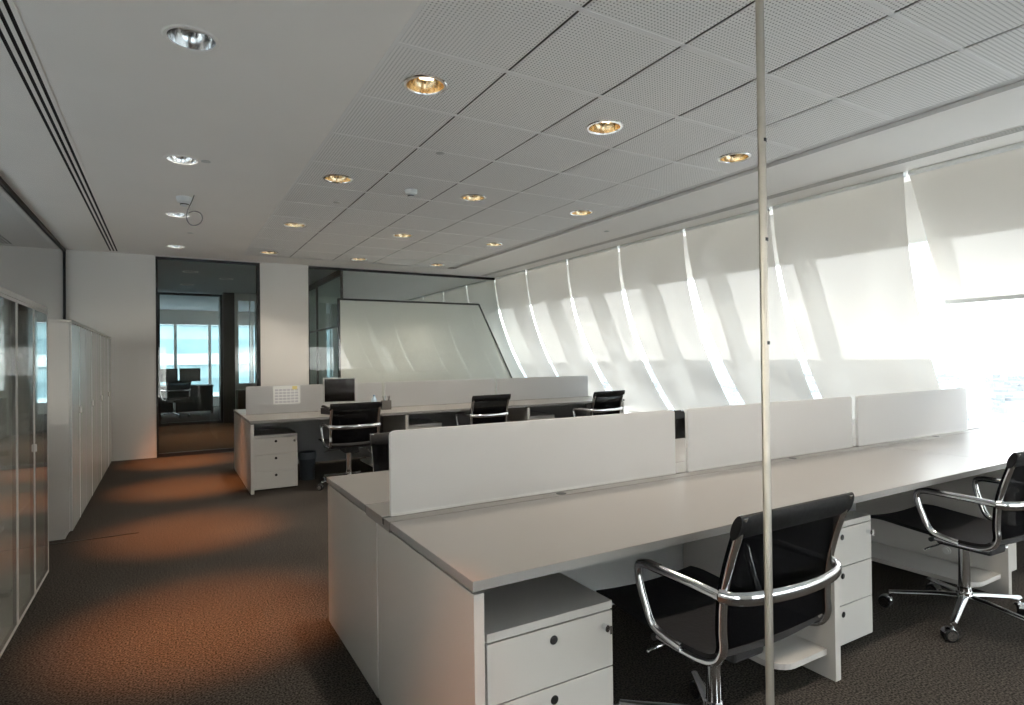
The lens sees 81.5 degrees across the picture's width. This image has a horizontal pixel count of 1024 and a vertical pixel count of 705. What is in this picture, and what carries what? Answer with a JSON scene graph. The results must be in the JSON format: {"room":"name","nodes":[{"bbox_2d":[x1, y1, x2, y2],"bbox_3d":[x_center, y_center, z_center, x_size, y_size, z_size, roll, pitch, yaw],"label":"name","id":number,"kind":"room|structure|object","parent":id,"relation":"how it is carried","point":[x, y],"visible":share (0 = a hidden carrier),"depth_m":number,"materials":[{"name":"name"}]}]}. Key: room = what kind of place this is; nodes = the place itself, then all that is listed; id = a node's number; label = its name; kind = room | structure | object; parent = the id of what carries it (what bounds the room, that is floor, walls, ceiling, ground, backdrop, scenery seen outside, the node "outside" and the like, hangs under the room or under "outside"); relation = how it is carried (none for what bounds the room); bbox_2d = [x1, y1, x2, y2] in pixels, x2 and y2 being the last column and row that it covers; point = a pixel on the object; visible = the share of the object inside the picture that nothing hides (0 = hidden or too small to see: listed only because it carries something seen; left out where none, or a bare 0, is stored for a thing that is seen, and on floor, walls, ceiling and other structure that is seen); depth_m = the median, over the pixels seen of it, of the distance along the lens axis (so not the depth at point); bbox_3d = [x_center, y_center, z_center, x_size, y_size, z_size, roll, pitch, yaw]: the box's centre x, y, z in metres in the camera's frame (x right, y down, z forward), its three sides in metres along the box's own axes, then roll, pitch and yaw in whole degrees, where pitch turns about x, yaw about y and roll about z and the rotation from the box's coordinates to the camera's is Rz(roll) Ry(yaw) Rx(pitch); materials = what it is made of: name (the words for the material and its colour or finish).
{"room":"open-plan office","nodes":[
{"label":"open-plan office","id":0,"kind":"room"},
{"bbox_2d":[160,310,254,325],"bbox_3d":[-10.332,-1.045,17.205,5.450,0.450,0.300,0,-1,-30],"label":"wall","id":1,"kind":"structure","parent":0,"point":[167,317],"depth_m":17.60,"materials":[{"name":"paint"}]},
{"bbox_2d":[174,324,253,405],"bbox_3d":[-10.332,0.320,17.183,5.490,2.620,0.100,0,-1,-30],"label":"window","id":2,"kind":"structure","parent":1,"relation":"in","point":[215,398],"depth_m":17.86,"materials":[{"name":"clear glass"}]},
{"bbox_2d":[234,293,256,409],"bbox_3d":[-7.530,0.102,12.452,5.500,2.900,0.100,0,-1,-30],"label":"wall","id":3,"kind":"structure","parent":0,"point":[237,296],"depth_m":13.22,"materials":[{"name":"paint"}]},
{"bbox_2d":[158,292,223,425],"bbox_3d":[-6.910,0.137,12.789,1.230,2.820,0.060,0,-1,-30],"label":"door","id":4,"kind":"structure","parent":3,"relation":"in","point":[159,293],"depth_m":12.83,"materials":[{"name":"black"}]},
{"bbox_2d":[218,292,234,422],"bbox_3d":[-6.541,0.120,13.606,0.230,2.860,1.300,0,-1,-30],"label":"trim","id":5,"kind":"structure","parent":3,"relation":"attached to","point":[228,298],"depth_m":13.05,"materials":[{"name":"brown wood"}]},
{"bbox_2d":[237,300,256,383],"bbox_3d":[-5.959,-0.235,13.337,0.390,1.850,0.060,0,-1,-30],"label":"window","id":6,"kind":"structure","parent":3,"relation":"in","point":[237,300],"depth_m":13.35,"materials":[{"name":"clear glass"}]},
{"bbox_2d":[0,245,493,460],"bbox_3d":[-3.873,-0.104,9.145,8.500,3.160,0.120,0,-1,-30],"label":"wall","id":7,"kind":"structure","parent":0,"point":[113,295],"depth_m":8.29,"materials":[{"name":"paint"}]},
{"bbox_2d":[155,256,260,457],"bbox_3d":[-4.451,0.058,8.759,1.370,2.845,0.062,0,-1,-30],"label":"door","id":8,"kind":"structure","parent":7,"relation":"in","point":[258,347],"depth_m":8.69,"materials":[{"name":"black"}]},
{"bbox_2d":[309,270,342,383],"bbox_3d":[-4.339,0.082,12.475,0.040,2.860,6.070,0,-1,-30],"label":"window","id":9,"kind":"structure","parent":7,"relation":"in","point":[336,274],"depth_m":11.45,"materials":[{"name":"black metal"}]},
{"bbox_2d":[308,266,494,384],"bbox_3d":[-1.175,0.031,10.664,4.780,2.850,0.062,0,-1,-30],"label":"window","id":10,"kind":"structure","parent":7,"relation":"in","point":[309,267],"depth_m":10.02,"materials":[{"name":"black metal"}]},
{"bbox_2d":[309,303,337,383],"bbox_3d":[-4.254,0.095,16.208,3.860,2.900,0.100,0,-1,-30],"label":"wall","id":11,"kind":"structure","parent":0,"point":[327,312],"depth_m":15.74,"materials":[{"name":"glass"}]},
{"bbox_2d":[340,300,510,399],"bbox_3d":[-1.299,0.283,10.681,3.550,2.310,0.060,0,-1,-30],"label":"wall","id":12,"kind":"structure","parent":0,"point":[382,342],"depth_m":10.43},
{"bbox_2d":[337,298,511,377],"bbox_3d":[-1.303,0.267,10.674,3.595,2.342,0.080,0,-1,-30],"label":"trim","id":13,"kind":"structure","parent":12,"relation":"attached to","point":[338,299],"depth_m":10.04,"materials":[{"name":"black metal"}]},
{"bbox_2d":[0,406,1023,704],"bbox_3d":[-2.576,1.514,8.427,10.000,0.120,23.600,0,-1,-30],"label":"floor","id":14,"kind":"structure","parent":0,"point":[220,595],"depth_m":3.00,"materials":[{"name":"carpet"}]},
{"bbox_2d":[0,286,17,657],"bbox_3d":[-2.384,0.551,2.417,0.446,1.692,0.870,0,-1,-30],"label":"tall cabinet","id":15,"kind":"object","parent":14,"relation":"on","point":[8,302],"visible":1,"depth_m":2.74,"materials":[{"name":"white"}]},
{"bbox_2d":[16,294,48,625],"bbox_3d":[-2.824,0.563,3.173,0.446,1.692,0.870,0,-1,-30],"label":"tall cabinet","id":16,"kind":"object","parent":14,"relation":"on","point":[32,317],"visible":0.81,"depth_m":3.22,"materials":[{"name":"white"}]},
{"bbox_2d":[48,319,86,540],"bbox_3d":[-3.822,0.595,4.865,0.480,1.684,0.930,0,-1,-30],"label":"tall cabinet","id":17,"kind":"object","parent":14,"relation":"on","point":[67,467],"visible":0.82,"depth_m":4.56,"materials":[{"name":"white laminate"}]},
{"bbox_2d":[84,326,96,503],"bbox_3d":[-4.291,0.608,5.671,0.480,1.684,0.930,0,-1,-30],"label":"tall cabinet","id":18,"kind":"object","parent":14,"relation":"on","point":[91,377],"visible":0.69,"depth_m":5.74,"materials":[{"name":"white laminate"}]},
{"bbox_2d":[49,532,138,544],"bbox_3d":[-3.195,1.425,4.548,0.570,0.006,0.010,0,-1,-30],"label":"trim","id":19,"kind":"structure","parent":14,"relation":"on","point":[136,532],"depth_m":4.54,"materials":[{"name":"black metal"}]},
{"bbox_2d":[96,331,104,485],"bbox_3d":[-4.759,0.621,6.476,0.480,1.684,0.930,0,-1,-30],"label":"tall cabinet","id":20,"kind":"object","parent":14,"relation":"on","point":[100,360],"visible":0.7,"depth_m":6.55,"materials":[{"name":"white laminate"}]},
{"bbox_2d":[104,335,111,471],"bbox_3d":[-5.228,0.634,7.282,0.480,1.684,0.930,0,-1,-30],"label":"tall cabinet","id":21,"kind":"object","parent":14,"relation":"on","point":[107,340],"visible":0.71,"depth_m":7.35,"materials":[{"name":"white laminate"}]},
{"bbox_2d":[160,380,191,418],"bbox_3d":[-8.199,1.125,14.395,0.687,0.905,0.687,-1,-1,40],"label":"mesh office chair","id":22,"kind":"object","parent":14,"relation":"on","point":[176,391],"visible":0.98,"depth_m":14.26,"materials":[{"name":"black fabric"}]},
{"bbox_2d":[160,384,213,413],"bbox_3d":[-8.553,1.222,15.368,1.450,0.740,0.800,0,-1,-30],"label":"desk","id":23,"kind":"object","parent":14,"relation":"on","point":[201,395],"visible":0.44,"depth_m":15.21,"materials":[{"name":"black wood"}]},
{"bbox_2d":[160,369,177,385],"bbox_3d":[-8.766,0.631,15.080,0.480,0.440,0.140,0,-1,-30],"label":"monitor","id":24,"kind":"object","parent":23,"relation":"on","point":[166,375],"visible":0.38,"depth_m":15.08,"materials":[{"name":"black plastic"}]},
{"bbox_2d":[179,368,200,380],"bbox_3d":[-8.366,0.630,15.428,0.480,0.440,0.140,0,-1,-30],"label":"monitor","id":25,"kind":"object","parent":23,"relation":"on","point":[193,374],"visible":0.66,"depth_m":15.41,"materials":[{"name":"black plastic"}]},
{"bbox_2d":[236,390,245,408],"bbox_3d":[-5.795,1.175,12.923,0.340,0.720,0.400,0,-1,-30],"label":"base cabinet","id":26,"kind":"object","parent":14,"relation":"on","point":[240,394],"visible":0.28,"depth_m":12.71,"materials":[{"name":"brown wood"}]},
{"bbox_2d":[254,428,297,490],"bbox_3d":[-2.598,1.149,6.433,0.430,0.575,0.594,0,-1,-30],"label":"drawer pedestal","id":27,"kind":"object","parent":14,"relation":"on","point":[275,450],"visible":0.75,"depth_m":6.21,"materials":[{"name":"white laminate"}]},
{"bbox_2d":[298,450,316,480],"bbox_3d":[-2.319,1.279,6.729,0.204,0.312,0.204,0,-1,-30],"label":"trash bin","id":28,"kind":"object","parent":14,"relation":"on","point":[306,458],"visible":0.98,"depth_m":6.66,"materials":[{"name":"plastic"}]},
{"bbox_2d":[317,401,381,490],"bbox_3d":[-1.763,0.972,6.367,0.687,0.905,0.687,0,-1,-30],"label":"mesh office chair","id":29,"kind":"object","parent":14,"relation":"on","point":[350,426],"visible":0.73,"depth_m":6.16,"materials":[{"name":"black fabric"}]},
{"bbox_2d":[369,432,389,471],"bbox_3d":[-0.448,0.929,3.387,0.687,0.905,0.687,0,-1,-28],"label":"mesh office chair","id":30,"kind":"object","parent":14,"relation":"on","point":[379,442],"visible":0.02,"depth_m":3.52,"materials":[{"name":"black fabric"}]},
{"bbox_2d":[409,419,441,428],"bbox_3d":[-1.160,1.138,7.270,0.430,0.575,0.594,0,-1,-30],"label":"drawer pedestal","id":31,"kind":"object","parent":14,"relation":"on","point":[417,423],"visible":0.09,"depth_m":7.10,"materials":[{"name":"white laminate"}]},
{"bbox_2d":[234,396,623,494],"bbox_3d":[-0.942,1.059,7.938,4.900,0.740,1.700,0,-1,-30],"label":"desk","id":32,"kind":"object","parent":14,"relation":"on","point":[306,425],"visible":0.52,"depth_m":7.14,"materials":[{"name":"laminate"}]},
{"bbox_2d":[246,382,381,414],"bbox_3d":[-2.313,0.537,7.062,1.565,0.318,0.021,0,-1,-30],"label":"screen","id":33,"kind":"object","parent":32,"relation":"on","point":[259,399],"visible":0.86,"depth_m":6.96,"materials":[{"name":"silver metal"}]},
{"bbox_2d":[273,385,299,404],"bbox_3d":[-2.608,0.490,6.878,0.300,0.210,0.002,0,-1,-30],"label":"sheet","id":34,"kind":"object","parent":33,"relation":"attached to","point":[281,394],"visible":1,"depth_m":6.88,"materials":[{"name":"white paper"}]},
{"bbox_2d":[321,405,329,414],"bbox_3d":[-2.028,0.638,6.677,0.168,0.097,0.180,-1,-1,40],"label":"telephone","id":35,"kind":"object","parent":32,"relation":"on","point":[326,410],"visible":0.58,"depth_m":6.61,"materials":[{"name":"black plastic"}]},
{"bbox_2d":[323,377,355,403],"bbox_3d":[-2.003,0.493,6.902,0.370,0.400,0.200,0,-1,-24],"label":"computer monitor","id":36,"kind":"object","parent":32,"relation":"on","point":[335,390],"visible":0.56,"depth_m":6.89,"materials":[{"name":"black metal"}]},
{"bbox_2d":[360,458,372,466],"bbox_3d":[-1.552,1.319,7.082,0.300,0.024,0.760,0,-1,-30],"label":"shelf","id":37,"kind":"object","parent":32,"relation":"attached to","point":[368,461],"depth_m":7.20,"materials":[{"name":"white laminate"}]},
{"bbox_2d":[381,396,390,409],"bbox_3d":[-1.522,0.606,7.180,0.110,0.166,0.060,0,-1,-30],"label":"pen holder","id":38,"kind":"object","parent":32,"relation":"on","point":[386,404],"visible":0.98,"depth_m":7.16,"materials":[{"name":"grey plastic"}]},
{"bbox_2d":[384,379,494,406],"bbox_3d":[-0.923,0.527,7.870,1.570,0.318,0.021,0,-1,-30],"label":"screen","id":39,"kind":"object","parent":32,"relation":"on","point":[436,392],"visible":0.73,"depth_m":7.82,"materials":[{"name":"silver metal"}]},
{"bbox_2d":[497,376,587,400],"bbox_3d":[0.473,0.517,8.682,1.580,0.318,0.021,0,-1,-30],"label":"screen","id":40,"kind":"object","parent":32,"relation":"on","point":[529,388],"visible":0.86,"depth_m":8.66,"materials":[{"name":"silver metal"}]},
{"bbox_2d":[455,394,510,425],"bbox_3d":[-0.423,0.965,7.377,0.687,0.905,0.687,0,-1,-34],"label":"mesh office chair","id":41,"kind":"object","parent":14,"relation":"on","point":[485,409],"visible":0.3,"depth_m":7.15,"materials":[{"name":"black fabric"}]},
{"bbox_2d":[530,412,554,419],"bbox_3d":[0.258,1.128,8.094,0.430,0.575,0.594,0,-1,-30],"label":"drawer pedestal","id":42,"kind":"object","parent":14,"relation":"on","point":[533,415],"visible":0.12,"depth_m":7.91,"materials":[{"name":"white laminate"}]},
{"bbox_2d":[481,572,612,704],"bbox_3d":[-0.005,1.076,1.990,0.446,0.575,0.594,0,-1,-30],"label":"drawer pedestal","id":43,"kind":"object","parent":14,"relation":"on","point":[548,638],"visible":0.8,"depth_m":1.79,"materials":[{"name":"white laminate"}]},
{"bbox_2d":[572,390,624,416],"bbox_3d":[1.070,0.950,7.875,0.687,0.905,0.687,0,-1,-35],"label":"mesh office chair","id":44,"kind":"object","parent":14,"relation":"on","point":[603,402],"visible":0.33,"depth_m":7.64,"materials":[{"name":"black fabric"}]},
{"bbox_2d":[327,438,1011,704],"bbox_3d":[0.893,0.992,3.164,3.288,0.740,1.700,0,-1,-30],"label":"desk","id":45,"kind":"object","parent":14,"relation":"on","point":[406,597],"visible":0.62,"depth_m":2.43,"materials":[{"name":"laminate"}]},
{"bbox_2d":[389,410,675,515],"bbox_3d":[0.180,0.462,2.670,1.506,0.326,0.021,0,-1,-30],"label":"screen","id":46,"kind":"object","parent":45,"relation":"on","point":[435,468],"visible":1,"depth_m":2.58,"materials":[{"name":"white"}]},
{"bbox_2d":[685,397,852,471],"bbox_3d":[1.551,0.452,3.467,1.482,0.326,0.021,0,-1,-30],"label":"screen","id":47,"kind":"object","parent":45,"relation":"on","point":[716,436],"visible":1,"depth_m":3.38,"materials":[{"name":"white plastic"}]},
{"bbox_2d":[749,634,826,669],"bbox_3d":[0.986,1.247,2.716,0.300,0.024,0.760,0,-1,-30],"label":"shelf","id":48,"kind":"object","parent":45,"relation":"attached to","point":[794,651],"depth_m":2.44,"materials":[{"name":"white laminate"}]},
{"bbox_2d":[871,541,1000,586],"bbox_3d":[2.369,1.237,3.521,0.300,0.024,0.760,0,-1,-30],"label":"shelf","id":49,"kind":"object","parent":45,"relation":"attached to","point":[937,566],"depth_m":3.44,"materials":[{"name":"white laminate"}]},
{"bbox_2d":[942,547,950,553],"bbox_3d":[2.562,1.165,3.495,0.030,0.044,0.044,0,-1,-30],"label":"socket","id":50,"kind":"object","parent":45,"relation":"attached to","point":[945,550],"depth_m":3.49,"materials":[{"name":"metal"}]},
{"bbox_2d":[674,410,684,438],"bbox_3d":[1.336,0.916,4.425,0.687,0.905,0.687,0,-1,-30],"label":"mesh office chair","id":51,"kind":"object","parent":14,"relation":"on","point":[679,414],"visible":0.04,"depth_m":4.75,"materials":[{"name":"black fabric"}]},
{"bbox_2d":[596,492,853,704],"bbox_3d":[0.685,0.902,2.019,0.687,0.905,0.687,0,-1,-30],"label":"mesh office chair","id":52,"kind":"object","parent":14,"relation":"on","point":[709,619],"visible":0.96,"depth_m":1.84,"materials":[{"name":"black fabric"}]},
{"bbox_2d":[755,0,774,704],"bbox_3d":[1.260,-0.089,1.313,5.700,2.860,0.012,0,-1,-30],"label":"metal pole","id":53,"kind":"object","parent":14,"relation":"on","point":[759,4],"depth_m":0.77,"materials":[{"name":"silver metal"}]},
{"bbox_2d":[839,510,874,645],"bbox_3d":[1.381,1.067,2.941,0.470,0.575,0.594,0,-1,-30],"label":"drawer pedestal","id":54,"kind":"object","parent":14,"relation":"on","point":[855,579],"visible":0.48,"depth_m":2.77,"materials":[{"name":"white laminate"}]},
{"bbox_2d":[852,419,1023,460],"bbox_3d":[3.072,0.977,4.431,1.747,0.740,1.700,0,-1,-30],"label":"desk","id":55,"kind":"object","parent":14,"relation":"on","point":[992,443],"visible":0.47,"depth_m":3.96,"materials":[{"name":"laminate"}]},
{"bbox_2d":[855,388,967,445],"bbox_3d":[2.890,0.443,4.246,1.480,0.326,0.021,0,-1,-30],"label":"screen","id":56,"kind":"object","parent":55,"relation":"attached to","point":[879,418],"visible":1,"depth_m":4.18,"materials":[{"name":"white plastic"}]},
{"bbox_2d":[871,451,1023,642],"bbox_3d":[2.276,0.891,2.980,0.687,0.905,0.687,0,-1,-27],"label":"mesh office chair","id":57,"kind":"object","parent":14,"relation":"on","point":[989,536],"visible":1,"depth_m":2.91,"materials":[{"name":"black fabric"}]},
{"bbox_2d":[1011,543,1016,570],"bbox_3d":[2.755,1.057,3.740,0.430,0.575,0.594,0,-1,-30],"label":"drawer pedestal","id":58,"kind":"object","parent":14,"relation":"on","point":[1013,545],"visible":0.05,"depth_m":3.60,"materials":[{"name":"white laminate"}]},
{"bbox_2d":[0,0,1023,311],"bbox_3d":[-2.868,-1.615,8.193,9.300,0.421,23.400,0,-1,-30],"label":"ceiling","id":59,"kind":"structure","parent":0,"point":[258,107],"depth_m":4.07,"materials":[{"name":"paint"}]},
{"bbox_2d":[0,0,119,251],"bbox_3d":[-2.336,-1.458,2.784,0.134,0.004,12.160,0,-1,-30],"label":"ceiling vent","id":60,"kind":"object","parent":59,"relation":"in","point":[15,43],"visible":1,"depth_m":3.46,"materials":[{"name":"black metal"}]},
{"bbox_2d":[165,244,185,247],"bbox_3d":[-4.398,-1.434,7.763,0.246,0.100,0.246,0,-1,-30],"label":"recessed light","id":61,"kind":"object","parent":59,"relation":"in","point":[169,245],"visible":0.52,"depth_m":7.83,"materials":[{"name":"paint"}]},
{"bbox_2d":[164,212,190,217],"bbox_3d":[-3.433,-1.461,6.103,0.246,0.100,0.246,0,-1,-30],"label":"recessed light","id":62,"kind":"object","parent":59,"relation":"in","point":[172,214],"visible":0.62,"depth_m":6.17,"materials":[{"name":"paint"}]},
{"bbox_2d":[163,154,200,164],"bbox_3d":[-2.468,-1.488,4.443,0.246,0.100,0.246,0,-1,-30],"label":"recessed light","id":63,"kind":"object","parent":59,"relation":"in","point":[180,159],"visible":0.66,"depth_m":4.51,"materials":[{"name":"paint"}]},
{"bbox_2d":[176,195,191,206],"bbox_3d":[-3.015,-1.387,5.465,0.138,0.083,0.138,0,-1,-30],"label":"smoke detector","id":64,"kind":"object","parent":59,"relation":"attached to","point":[184,201],"visible":0.98,"depth_m":5.43,"materials":[{"name":"white plastic"}]},
{"bbox_2d":[161,24,220,52],"bbox_3d":[-1.503,-1.515,2.784,0.246,0.100,0.246,0,-1,-30],"label":"recessed light","id":65,"kind":"object","parent":59,"relation":"in","point":[186,37],"visible":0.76,"depth_m":2.84,"materials":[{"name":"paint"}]},
{"bbox_2d":[186,195,202,225],"bbox_3d":[-2.887,-1.291,5.399,0.135,0.282,0.008,0,-1,-30],"label":"hanging wire","id":66,"kind":"object","parent":59,"relation":"hanging from","point":[194,195],"visible":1,"depth_m":5.39,"materials":[{"name":"grey metal"}]},
{"bbox_2d":[423,291,443,301],"bbox_3d":[-1.381,-0.168,14.008,1.042,2.405,1.164,0,-1,-30],"label":"roller blind","id":67,"kind":"object","parent":59,"relation":"hanging from","point":[435,297],"visible":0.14,"depth_m":13.68,"materials":[{"name":"fabric"}]},
{"bbox_2d":[443,285,467,302],"bbox_3d":[-0.778,-0.184,12.970,1.042,2.405,1.164,0,-1,-30],"label":"roller blind","id":68,"kind":"object","parent":59,"relation":"hanging from","point":[458,294],"visible":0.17,"depth_m":12.65,"materials":[{"name":"fabric"}]},
{"bbox_2d":[467,280,524,377],"bbox_3d":[-0.173,-0.202,11.929,1.042,2.405,1.174,0,-1,-30],"label":"roller blind","id":69,"kind":"object","parent":59,"relation":"hanging from","point":[483,293],"visible":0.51,"depth_m":11.58,"materials":[{"name":"fabric"}]},
{"bbox_2d":[495,270,555,376],"bbox_3d":[0.415,-0.218,10.917,1.042,2.405,1.094,0,-1,-30],"label":"roller blind","id":70,"kind":"object","parent":59,"relation":"hanging from","point":[512,293],"visible":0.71,"depth_m":10.76,"materials":[{"name":"fabric"}]},
{"bbox_2d":[526,259,605,396],"bbox_3d":[1.005,-0.235,9.904,1.042,2.405,1.179,0,-1,-30],"label":"roller blind","id":71,"kind":"object","parent":59,"relation":"hanging from","point":[548,286],"visible":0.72,"depth_m":9.73,"materials":[{"name":"fabric"}]},
{"bbox_2d":[568,246,667,412],"bbox_3d":[1.612,-0.252,8.860,1.042,2.405,1.164,0,-1,-30],"label":"roller blind","id":72,"kind":"object","parent":59,"relation":"hanging from","point":[594,277],"visible":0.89,"depth_m":8.72,"materials":[{"name":"fabric"}]},
{"bbox_2d":[479,199,757,275],"bbox_3d":[0.945,-1.449,8.332,0.144,0.005,5.872,0,-1,-30],"label":"ceiling vent","id":73,"kind":"object","parent":59,"relation":"in","point":[754,201],"depth_m":7.25,"materials":[{"name":"black metal"}]},
{"bbox_2d":[243,0,1016,268],"bbox_3d":[0.622,-1.493,3.905,3.130,0.014,12.296,0,-1,-30],"label":"grid","id":74,"kind":"structure","parent":59,"relation":"attached to","point":[868,2],"depth_m":3.62,"materials":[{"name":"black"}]},
{"bbox_2d":[290,0,1023,264],"bbox_3d":[0.623,-1.505,3.895,1.895,0.026,12.255,0,-1,-30],"label":"trim","id":75,"kind":"structure","parent":59,"relation":"attached to","point":[589,1],"depth_m":3.51,"materials":[{"name":"grey metal"}]},
{"bbox_2d":[619,229,729,411],"bbox_3d":[2.211,-0.269,7.829,1.042,2.405,1.149,0,-1,-30],"label":"roller blind","id":76,"kind":"object","parent":59,"relation":"hanging from","point":[654,274],"visible":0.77,"depth_m":7.69,"materials":[{"name":"fabric"}]},
{"bbox_2d":[449,75,1023,268],"bbox_3d":[2.070,-1.519,4.676,0.210,0.039,12.360,0,-1,-30],"label":"trim","id":77,"kind":"structure","parent":59,"relation":"attached to","point":[1019,81],"depth_m":4.48,"materials":[{"name":"white metal"}]},
{"bbox_2d":[685,207,812,403],"bbox_3d":[2.804,-0.285,6.809,1.042,2.405,1.139,0,-1,-30],"label":"roller blind","id":78,"kind":"object","parent":59,"relation":"hanging from","point":[723,253],"visible":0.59,"depth_m":6.67,"materials":[{"name":"fabric"}]},
{"bbox_2d":[772,172,939,419],"bbox_3d":[3.421,-0.302,5.748,1.042,2.405,1.244,0,-1,-30],"label":"roller blind","id":79,"kind":"object","parent":59,"relation":"hanging from","point":[844,254],"visible":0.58,"depth_m":5.55,"materials":[{"name":"fabric"}]},
{"bbox_2d":[767,125,1023,199],"bbox_3d":[2.957,-1.505,4.876,0.140,0.005,2.034,0,-1,-30],"label":"ceiling vent","id":80,"kind":"object","parent":59,"relation":"in","point":[1010,131],"depth_m":4.64,"materials":[{"name":"black"}]},
{"bbox_2d":[245,0,1023,267],"bbox_3d":[0.632,-1.488,3.900,3.104,0.001,12.249,0,-1,-30],"label":"ceiling","id":81,"kind":"structure","parent":0,"point":[588,53],"depth_m":3.53,"materials":[{"name":"metal"}]},
{"bbox_2d":[260,251,277,253],"bbox_3d":[-3.396,-1.442,8.299,0.246,0.100,0.246,0,-1,-30],"label":"recessed light","id":82,"kind":"object","parent":81,"relation":"in","point":[262,252],"visible":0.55,"depth_m":8.35,"materials":[{"name":"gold metal"}]},
{"bbox_2d":[283,222,305,227],"bbox_3d":[-2.425,-1.469,6.631,0.246,0.100,0.246,0,-1,-30],"label":"recessed light","id":83,"kind":"object","parent":81,"relation":"in","point":[294,225],"visible":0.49,"depth_m":6.71,"materials":[{"name":"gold metal"}]},
{"bbox_2d":[323,174,352,183],"bbox_3d":[-1.456,-1.496,4.963,0.246,0.100,0.246,0,-1,-30],"label":"recessed light","id":84,"kind":"object","parent":81,"relation":"in","point":[333,178],"visible":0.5,"depth_m":5.04,"materials":[{"name":"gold metal"}]},
{"bbox_2d":[393,233,412,237],"bbox_3d":[-1.335,-1.477,7.265,0.246,0.100,0.246,0,-1,-30],"label":"recessed light","id":85,"kind":"object","parent":81,"relation":"in","point":[399,235],"visible":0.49,"depth_m":7.35,"materials":[{"name":"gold metal"}]},
{"bbox_2d":[405,188,416,197],"bbox_3d":[-0.904,-1.421,5.316,0.114,0.068,0.114,0,-1,-30],"label":"smoke detector","id":86,"kind":"object","parent":81,"relation":"attached to","point":[411,192],"visible":1,"depth_m":5.28,"materials":[{"name":"white plastic"}]},
{"bbox_2d":[403,75,447,95],"bbox_3d":[-0.480,-1.523,3.286,0.246,0.100,0.246,0,-1,-30],"label":"recessed light","id":87,"kind":"object","parent":81,"relation":"in","point":[427,85],"visible":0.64,"depth_m":3.36,"materials":[{"name":"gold metal"}]},
{"bbox_2d":[460,194,485,201],"bbox_3d":[-0.365,-1.504,5.597,0.246,0.100,0.246,0,-1,-30],"label":"recessed light","id":88,"kind":"object","parent":81,"relation":"in","point":[469,197],"visible":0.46,"depth_m":5.68,"materials":[{"name":"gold metal"}]},
{"bbox_2d":[485,243,502,245],"bbox_3d":[-0.239,-1.485,7.902,0.246,0.100,0.246,0,-1,-30],"label":"recessed light","id":89,"kind":"object","parent":81,"relation":"in","point":[486,244],"visible":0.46,"depth_m":7.99,"materials":[{"name":"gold metal"}]},
{"bbox_2d":[570,210,592,215],"bbox_3d":[0.731,-1.512,6.234,0.246,0.100,0.246,0,-1,-30],"label":"recessed light","id":90,"kind":"object","parent":81,"relation":"in","point":[577,212],"visible":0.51,"depth_m":6.32,"materials":[{"name":"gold metal"}]},
{"bbox_2d":[586,120,622,134],"bbox_3d":[0.611,-1.531,3.920,0.246,0.100,0.246,0,-1,-30],"label":"recessed light","id":91,"kind":"object","parent":81,"relation":"in","point":[603,127],"visible":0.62,"depth_m":4.00,"materials":[{"name":"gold metal"}]},
{"bbox_2d":[717,152,751,162],"bbox_3d":[1.706,-1.539,4.557,0.246,0.100,0.246,0,-1,-30],"label":"recessed light","id":92,"kind":"object","parent":81,"relation":"in","point":[736,157],"visible":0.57,"depth_m":4.63,"materials":[{"name":"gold metal"}]},
{"bbox_2d":[423,181,926,309],"bbox_3d":[1.717,-1.359,8.598,0.650,0.800,19.100,0,-1,-30],"label":"wall","id":93,"kind":"structure","parent":0,"point":[915,229],"depth_m":5.46,"materials":[{"name":"white paint"}]},
{"bbox_2d":[502,325,519,367],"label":"window","id":94,"kind":"structure","parent":93,"relation":"in","point":[502,325],"depth_m":12.68,"materials":[{"name":"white glass"}]},
{"bbox_2d":[921,218,994,426],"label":"window","id":95,"kind":"structure","parent":93,"relation":"in","point":[957,317],"depth_m":5.39,"materials":[{"name":"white glass"}]},
{"bbox_2d":[908,141,1023,303],"bbox_3d":[3.812,-0.971,4.509,0.480,1.100,1.239,0,-1,-30],"label":"roller blind","id":96,"kind":"object","parent":95,"relation":"attached to","point":[971,207],"visible":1,"depth_m":4.72,"materials":[{"name":"fabric"}]},
{"label":"outside","id":97,"kind":"structure","parent":0,"visible":0},
{"bbox_3d":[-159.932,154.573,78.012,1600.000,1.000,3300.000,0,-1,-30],"label":"ground","id":98,"kind":"structure","parent":97,"visible":0},
{"bbox_2d":[160,325,254,395],"bbox_3d":[-37.555,57.419,60.318,43.400,190.100,20.350,0,-1,-30],"label":"tower building","id":99,"kind":"structure","parent":98,"relation":"on","point":[192,340],"depth_m":54.88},
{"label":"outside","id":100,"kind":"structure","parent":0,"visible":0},
{"bbox_2d":[518,359,1023,428],"bbox_3d":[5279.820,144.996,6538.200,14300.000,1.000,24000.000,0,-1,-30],"label":"ground","id":101,"kind":"structure","parent":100,"point":[1005,368],"depth_m":3544.16,"materials":[{"name":"white"}]},
{"bbox_2d":[602,374,1023,421],"bbox_3d":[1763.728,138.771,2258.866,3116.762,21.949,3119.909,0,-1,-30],"label":"blocks","id":102,"kind":"object","parent":101,"relation":"on","point":[1002,398],"visible":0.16,"depth_m":2456.76,"materials":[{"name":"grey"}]},
{"bbox_3d":[-2.717,0.949,2.217,0.100,0.900,12.990,0,-1,-30],"label":"wall","id":103,"kind":"structure","parent":0,"visible":0},
{"bbox_2d":[0,176,65,318],"bbox_3d":[-2.724,-0.480,2.351,0.040,1.960,12.790,0,-1,-30],"label":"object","id":104,"kind":"structure","parent":103,"relation":"in","point":[36,260],"depth_m":5.99,"materials":[{"name":"black"}]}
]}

